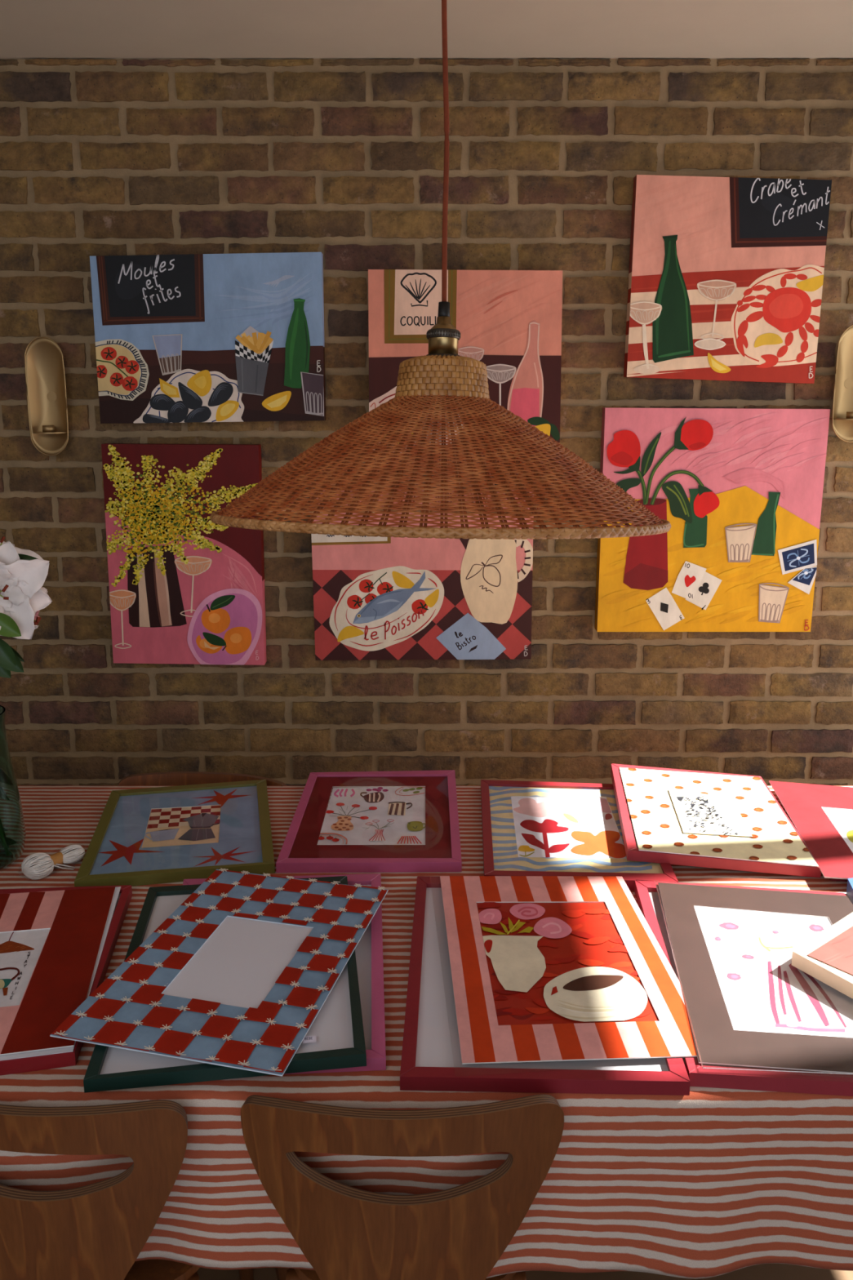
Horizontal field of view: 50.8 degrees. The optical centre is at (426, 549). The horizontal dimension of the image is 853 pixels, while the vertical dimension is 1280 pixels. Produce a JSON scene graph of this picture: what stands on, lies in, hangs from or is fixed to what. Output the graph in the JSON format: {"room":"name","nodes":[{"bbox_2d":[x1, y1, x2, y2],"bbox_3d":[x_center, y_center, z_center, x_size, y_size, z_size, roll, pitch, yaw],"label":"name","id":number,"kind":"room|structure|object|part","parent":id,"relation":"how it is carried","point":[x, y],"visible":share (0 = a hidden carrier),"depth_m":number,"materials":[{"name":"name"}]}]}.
{"room":"dining room","nodes":[
{"label":"dining room","id":0,"kind":"room"},
{"bbox_2d":[0,57,852,785],"bbox_3d":[-0.500,0.016,2.291,4.204,2.320,0.111,0,10,0],"label":"brick wall","id":1,"kind":"structure","parent":0,"point":[342,160],"depth_m":2.15,"materials":[{"name":"brown brick"}]},
{"bbox_2d":[24,336,71,455],"bbox_3d":[-0.903,-0.363,2.142,0.084,0.280,0.076,8,13,40],"label":"candle sconce","id":2,"kind":"object","parent":1,"relation":"attached to","point":[44,366],"visible":1,"depth_m":2.15,"materials":[{"name":"gold metal"}]},
{"bbox_2d":[32,431,71,433],"bbox_3d":[-0.903,-0.278,2.144,0.086,0.002,0.052,0,10,0],"label":"shelf","id":3,"kind":"object","parent":2,"relation":"attached to","point":[33,432],"depth_m":2.14,"materials":[{"name":"gold metal"}]},
{"bbox_2d":[101,443,266,665],"bbox_3d":[-0.595,0.017,2.222,0.382,0.552,0.036,0,10,0],"label":"canvas","id":4,"kind":"object","parent":1,"relation":"attached to","point":[185,587],"visible":0.97,"depth_m":2.21,"materials":[{"name":"fabric"}]},
{"bbox_2d":[89,252,325,423],"bbox_3d":[-0.513,-0.498,2.132,0.538,0.395,0.037,0,10,0],"label":"canvas","id":5,"kind":"object","parent":1,"relation":"attached to","point":[237,337],"visible":1,"depth_m":2.12,"materials":[{"name":"fabric"}]},
{"bbox_2d":[311,488,533,660],"bbox_3d":[-0.010,0.065,2.230,0.545,0.429,0.036,0,10,0],"label":"canvas","id":6,"kind":"object","parent":1,"relation":"attached to","point":[378,597],"visible":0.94,"depth_m":2.22,"materials":[{"name":"fabric"}]},
{"bbox_2d":[368,269,562,466],"bbox_3d":[0.092,-0.428,2.145,0.459,0.459,0.035,0,10,0],"label":"canvas","id":7,"kind":"object","parent":1,"relation":"attached to","point":[509,322],"visible":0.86,"depth_m":2.11,"materials":[{"name":"fabric"}]},
{"bbox_2d":[594,407,830,631],"bbox_3d":[0.695,-0.068,2.206,0.540,0.552,0.038,0,10,0],"label":"canvas","id":8,"kind":"object","parent":1,"relation":"attached to","point":[740,491],"visible":0.99,"depth_m":2.19,"materials":[{"name":"fabric"}]},
{"bbox_2d":[623,174,831,383],"bbox_3d":[0.702,-0.628,2.110,0.453,0.470,0.036,0,10,0],"label":"canvas","id":9,"kind":"object","parent":1,"relation":"attached to","point":[726,274],"visible":1,"depth_m":2.09,"materials":[{"name":"fabric"}]},
{"bbox_2d":[829,324,852,442],"bbox_3d":[1.016,-0.394,2.136,0.085,0.277,0.077,8,13,39],"label":"candle sconce","id":10,"kind":"object","parent":1,"relation":"attached to","point":[842,419],"visible":1,"depth_m":2.15,"materials":[{"name":"gold metal"}]},
{"bbox_2d":[829,417,852,420],"bbox_3d":[1.015,-0.310,2.139,0.087,0.002,0.052,0,10,0],"label":"shelf","id":11,"kind":"object","parent":10,"relation":"attached to","point":[833,419],"depth_m":2.15,"materials":[{"name":"gold metal"}]},
{"bbox_2d":[0,0,852,58],"bbox_3d":[-0.450,-0.778,-0.136,4.300,0.080,4.800,0,10,0],"label":"ceiling","id":12,"kind":"structure","parent":0,"point":[29,28],"depth_m":1.88,"materials":[{"name":"paint"}]},
{"bbox_2d":[209,0,671,539],"bbox_3d":[0.018,-0.474,1.112,0.592,0.948,0.589,2,10,11],"label":"pendant lamp","id":13,"kind":"object","parent":12,"relation":"hanging from","point":[441,392],"visible":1,"depth_m":1.02,"materials":[{"name":"wicker"}]},
{"bbox_3d":[0.018,-0.106,1.176,0.578,0.190,0.576,0,10,0],"label":"lamp shade","id":14,"kind":"part","parent":13,"relation":"part of","materials":[{"name":"wicker"}]},
{"bbox_3d":[0.020,-0.189,1.174,0.060,0.108,0.060,0,10,0],"label":"bulb","id":15,"kind":"part","parent":13,"relation":"part of","materials":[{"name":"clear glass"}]},
{"bbox_2d":[426,301,460,356],"bbox_3d":[0.022,-0.281,1.166,0.046,0.080,0.048,0,10,0],"label":"socket","id":16,"kind":"object","parent":13,"relation":"attached to","point":[443,338],"depth_m":1.15,"materials":[{"name":"gold metal"}]},
{"bbox_3d":[0.024,-0.632,1.109,0.011,0.635,0.009,0,10,0],"label":"cord","id":17,"kind":"part","parent":13,"relation":"part of","materials":[{"name":"fabric"}]},
{"bbox_2d":[196,1263,852,1279],"bbox_3d":[-0.450,1.571,0.274,4.300,0.050,4.800,0,10,0],"label":"floor","id":18,"kind":"structure","parent":0,"point":[762,1271],"depth_m":1.62,"materials":[{"name":"brown wood"}]},
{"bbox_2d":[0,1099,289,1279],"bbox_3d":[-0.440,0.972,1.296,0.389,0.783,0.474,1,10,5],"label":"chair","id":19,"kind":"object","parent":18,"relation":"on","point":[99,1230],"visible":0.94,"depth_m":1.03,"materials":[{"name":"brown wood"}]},
{"bbox_3d":[-0.458,0.827,1.061,0.372,0.416,0.059,1,10,5],"label":"backrest","id":20,"kind":"part","parent":19,"relation":"part of","materials":[{"name":"brown wood"}]},
{"bbox_3d":[-0.437,0.909,1.316,0.389,0.013,0.370,1,10,5],"label":"seat","id":21,"kind":"part","parent":19,"relation":"part of","materials":[{"name":"brown wood"}]},
{"bbox_3d":[-0.291,1.163,1.179,0.080,0.445,0.032,9,13,41],"label":"leg","id":22,"kind":"part","parent":19,"relation":"part of","materials":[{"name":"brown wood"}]},
{"bbox_3d":[-0.262,1.106,1.505,0.091,0.446,0.033,-9,13,-42],"label":"leg","id":23,"kind":"part","parent":19,"relation":"part of","materials":[{"name":"brown wood"}]},
{"bbox_2d":[117,771,286,1279],"bbox_3d":[-0.490,0.897,1.776,0.389,0.764,0.474,1,10,3],"label":"chair","id":24,"kind":"object","parent":18,"relation":"on","point":[171,778],"visible":0.16,"depth_m":1.93,"materials":[{"name":"brown wood"}]},
{"bbox_3d":[-0.478,0.686,1.949,0.372,0.406,0.059,1,10,3],"label":"backrest","id":25,"kind":"part","parent":24,"relation":"part of","materials":[{"name":"brown wood"}]},
{"bbox_3d":[-0.340,1.095,1.602,0.033,0.435,0.091,-8,13,-39],"label":"leg","id":26,"kind":"part","parent":24,"relation":"part of","materials":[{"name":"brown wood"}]},
{"bbox_2d":[240,1094,564,1279],"bbox_3d":[-0.027,0.973,1.291,0.389,0.783,0.474,0,10,0],"label":"chair","id":27,"kind":"object","parent":18,"relation":"on","point":[344,1232],"visible":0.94,"depth_m":1.03,"materials":[{"name":"brown wood"}]},
{"bbox_3d":[-0.186,1.162,1.188,0.080,0.445,0.032,-7,12,-36],"label":"leg","id":28,"kind":"part","parent":27,"relation":"part of","materials":[{"name":"brown wood"}]},
{"bbox_3d":[-0.027,0.910,1.311,0.389,0.013,0.370,0,10,0],"label":"seat","id":29,"kind":"part","parent":27,"relation":"part of","materials":[{"name":"brown wood"}]},
{"bbox_3d":[0.134,1.162,1.188,0.080,0.445,0.032,7,12,36],"label":"leg","id":30,"kind":"part","parent":27,"relation":"part of","materials":[{"name":"brown wood"}]},
{"bbox_3d":[0.025,0.947,1.548,2.530,0.742,0.815,0,10,0],"label":"dining table","id":31,"kind":"object","parent":18,"relation":"on","visible":0},
{"bbox_2d":[0,785,852,1278],"bbox_3d":[0.026,0.701,1.511,2.603,0.266,0.880,0,10,0],"label":"tablecloth","id":32,"kind":"object","parent":31,"relation":"on","point":[708,1182],"visible":0.26,"depth_m":1.09,"materials":[{"name":"fabric"}]},
{"bbox_2d":[0,705,26,869],"bbox_3d":[-0.775,0.417,1.565,0.126,0.274,0.126,0,10,0],"label":"glass vase","id":33,"kind":"object","parent":32,"relation":"on","point":[12,828],"visible":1,"depth_m":1.55,"materials":[{"name":"teal"}]},
{"bbox_2d":[0,553,38,678],"bbox_3d":[-0.716,0.274,1.517,0.225,0.552,0.117,6,12,33],"label":"foliage","id":34,"kind":"object","parent":33,"relation":"in","point":[10,659],"visible":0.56,"depth_m":1.45,"materials":[{"name":"green plant"}]},
{"bbox_2d":[0,536,43,559],"bbox_3d":[-0.724,0.255,1.532,0.132,0.568,0.143,3,10,18],"label":"lily","id":35,"kind":"object","parent":33,"relation":"in","point":[27,552],"visible":0.12,"depth_m":1.53,"materials":[{"name":"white plant"}]},
{"bbox_2d":[0,586,48,616],"bbox_3d":[-0.712,0.286,1.518,0.147,0.510,0.075,-1,10,-6],"label":"lily","id":36,"kind":"object","parent":33,"relation":"in","point":[44,589],"visible":0.04,"depth_m":1.52,"materials":[{"name":"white plant"}]},
{"bbox_2d":[0,540,52,639],"bbox_3d":[-0.716,0.268,1.460,0.205,0.568,0.132,3,10,19],"label":"lily","id":37,"kind":"object","parent":33,"relation":"in","point":[21,581],"visible":1,"depth_m":1.42,"materials":[{"name":"white plant"}]},
{"bbox_2d":[33,610,41,625],"bbox_3d":[-0.722,0.317,1.552,0.135,0.438,0.047,-7,12,-34],"label":"lily","id":38,"kind":"object","parent":33,"relation":"in","point":[37,619],"visible":0.2,"depth_m":1.54,"materials":[{"name":"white plant"}]},
{"bbox_2d":[21,844,84,879],"bbox_3d":[-0.646,0.540,1.560,0.119,0.034,0.072,-9,13,-42],"label":"string hank","id":39,"kind":"object","parent":32,"relation":"on","point":[45,864],"visible":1,"depth_m":1.55,"materials":[{"name":"fabric"}]},
{"bbox_2d":[0,884,132,1075],"bbox_3d":[-0.652,0.598,1.273,0.387,0.018,0.430,-1,10,-8],"label":"picture frame","id":40,"kind":"object","parent":32,"relation":"on","point":[67,1059],"visible":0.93,"depth_m":1.26,"materials":[{"name":"paint"}]},
{"bbox_2d":[0,886,120,1060],"bbox_3d":[-0.623,0.588,1.265,0.314,0.004,0.393,-2,10,-10],"label":"board","id":41,"kind":"object","parent":40,"relation":"on","point":[52,942],"visible":1,"depth_m":1.28,"materials":[{"name":"paper"}]},
{"bbox_2d":[0,928,49,1007],"bbox_3d":[-0.621,0.588,1.259,0.138,0.002,0.179,-2,10,-10],"label":"print","id":42,"kind":"object","parent":41,"relation":"on","point":[24,953],"depth_m":1.27,"materials":[{"name":"paper"}]},
{"bbox_2d":[74,779,275,886],"bbox_3d":[-0.454,0.526,1.688,0.328,0.018,0.349,-2,10,-10],"label":"picture frame","id":43,"kind":"object","parent":32,"relation":"on","point":[180,839],"visible":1,"depth_m":1.65,"materials":[{"name":"paper"}]},
{"bbox_2d":[142,804,221,848],"bbox_3d":[-0.458,0.522,1.696,0.137,0.002,0.160,-2,10,-9],"label":"print","id":44,"kind":"object","parent":43,"relation":"on","point":[167,826],"depth_m":1.69,"materials":[{"name":"paper"}]},
{"bbox_2d":[83,873,386,1093],"bbox_3d":[-0.239,0.587,1.289,0.376,0.036,0.461,-1,10,-7],"label":"picture frame","id":45,"kind":"object","parent":32,"relation":"on","point":[335,1039],"depth_m":1.12,"materials":[{"name":"paint"}]},
{"bbox_2d":[49,867,388,1075],"bbox_3d":[-0.263,0.568,1.265,0.305,0.011,0.420,3,10,15],"label":"board","id":46,"kind":"object","parent":45,"relation":"on","point":[238,975],"visible":1,"depth_m":1.22,"materials":[{"name":"paint"}]},
{"bbox_3d":[-0.228,0.595,1.299,0.329,0.017,0.431,-1,10,-4],"label":"picture frame","id":47,"kind":"part","parent":45,"relation":"part of","materials":[{"name":"multicoloured paper"}]},
{"bbox_2d":[275,769,462,872],"bbox_3d":[-0.099,0.517,1.739,0.320,0.018,0.387,0,10,0],"label":"picture frame","id":48,"kind":"object","parent":32,"relation":"on","point":[397,821],"visible":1,"depth_m":1.69,"materials":[{"name":"paint"}]},
{"bbox_2d":[317,786,425,844],"bbox_3d":[-0.100,0.513,1.742,0.196,0.003,0.245,0,10,0],"label":"print","id":49,"kind":"object","parent":48,"relation":"on","point":[359,815],"depth_m":1.73,"materials":[{"name":"paper"}]},
{"bbox_2d":[400,875,690,1095],"bbox_3d":[0.147,0.597,1.282,0.358,0.018,0.455,0,10,0],"label":"picture frame","id":50,"kind":"object","parent":32,"relation":"on","point":[431,1054],"visible":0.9,"depth_m":1.09,"materials":[{"name":"paint"}]},
{"bbox_2d":[440,875,697,1064],"bbox_3d":[0.181,0.584,1.296,0.328,0.004,0.449,-1,10,-4],"label":"board","id":51,"kind":"object","parent":50,"relation":"on","point":[544,968],"visible":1,"depth_m":1.25,"materials":[{"name":"paper"}]},
{"bbox_2d":[476,902,659,1025],"bbox_3d":[0.190,0.585,1.289,0.222,0.002,0.284,0,10,0],"label":"print","id":52,"kind":"object","parent":51,"relation":"on","point":[539,963],"depth_m":1.26,"materials":[{"name":"paper"}]},
{"bbox_2d":[480,779,678,890],"bbox_3d":[0.266,0.526,1.685,0.321,0.018,0.386,0,10,2],"label":"picture frame","id":53,"kind":"object","parent":32,"relation":"on","point":[530,828],"visible":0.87,"depth_m":1.66,"materials":[{"name":"paper"}]},
{"bbox_2d":[511,796,626,858],"bbox_3d":[0.262,0.522,1.697,0.202,0.001,0.248,0,10,0],"label":"print","id":54,"kind":"object","parent":53,"relation":"on","point":[542,827],"depth_m":1.68,"materials":[{"name":"paper"}]},
{"bbox_2d":[610,763,821,877],"bbox_3d":[0.526,0.507,1.722,0.328,0.040,0.377,1,10,5],"label":"picture frame","id":55,"kind":"object","parent":32,"relation":"on","point":[673,816],"visible":1,"depth_m":1.66,"materials":[{"name":"paper"}]},
{"bbox_2d":[668,789,752,836],"bbox_3d":[0.534,0.499,1.696,0.124,0.009,0.181,1,10,6],"label":"print","id":56,"kind":"object","parent":55,"relation":"on","point":[691,812],"depth_m":1.69,"materials":[{"name":"paper"}]},
{"bbox_2d":[634,880,852,1096],"bbox_3d":[0.495,0.599,1.270,0.333,0.018,0.431,1,10,5],"label":"picture frame","id":57,"kind":"object","parent":32,"relation":"on","point":[650,903],"visible":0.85,"depth_m":1.07,"materials":[{"name":"paint"}]},
{"bbox_2d":[656,882,852,1073],"bbox_3d":[0.505,0.587,1.264,0.323,0.005,0.422,1,10,4],"label":"board","id":58,"kind":"object","parent":57,"relation":"on","point":[747,1004],"visible":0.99,"depth_m":1.23,"materials":[{"name":"paint"}]},
{"bbox_2d":[693,906,852,1037],"bbox_3d":[0.506,0.588,1.266,0.201,0.001,0.282,1,10,6],"label":"print","id":59,"kind":"object","parent":58,"relation":"on","point":[743,954],"depth_m":1.25,"materials":[{"name":"paper"}]},
{"bbox_2d":[791,911,852,999],"bbox_3d":[0.703,0.567,1.274,0.334,0.024,0.196,-7,12,-36],"label":"book","id":60,"kind":"object","parent":58,"relation":"on","point":[827,957],"visible":1,"depth_m":1.24,"materials":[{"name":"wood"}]},
{"bbox_3d":[0.688,0.559,1.260,0.283,0.004,0.157,-7,12,-35],"label":"painted panel","id":61,"kind":"part","parent":60,"relation":"part of","materials":[{"name":"paint"}]},
{"bbox_2d":[768,780,852,881],"bbox_3d":[0.826,0.529,1.662,0.304,0.020,0.385,2,10,11],"label":"picture frame","id":62,"kind":"object","parent":32,"relation":"on","point":[822,815],"visible":1,"depth_m":1.70,"materials":[{"name":"paint"}]},
{"bbox_2d":[822,807,852,852],"bbox_3d":[0.821,0.524,1.643,0.138,0.001,0.205,2,10,11],"label":"print","id":63,"kind":"object","parent":62,"relation":"on","point":[837,822],"depth_m":1.68,"materials":[{"name":"paper"}]},
{"bbox_3d":[0.837,0.531,1.662,0.282,0.015,0.328,2,10,9],"label":"frame","id":64,"kind":"part","parent":62,"relation":"part of","materials":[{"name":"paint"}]},
{"bbox_2d":[846,877,852,904],"bbox_3d":[0.762,0.558,1.473,0.161,0.026,0.051,-2,10,-13],"label":"book","id":65,"kind":"object","parent":32,"relation":"on","point":[850,881],"visible":1,"depth_m":1.47,"materials":[{"name":"blue paper"}]}
]}

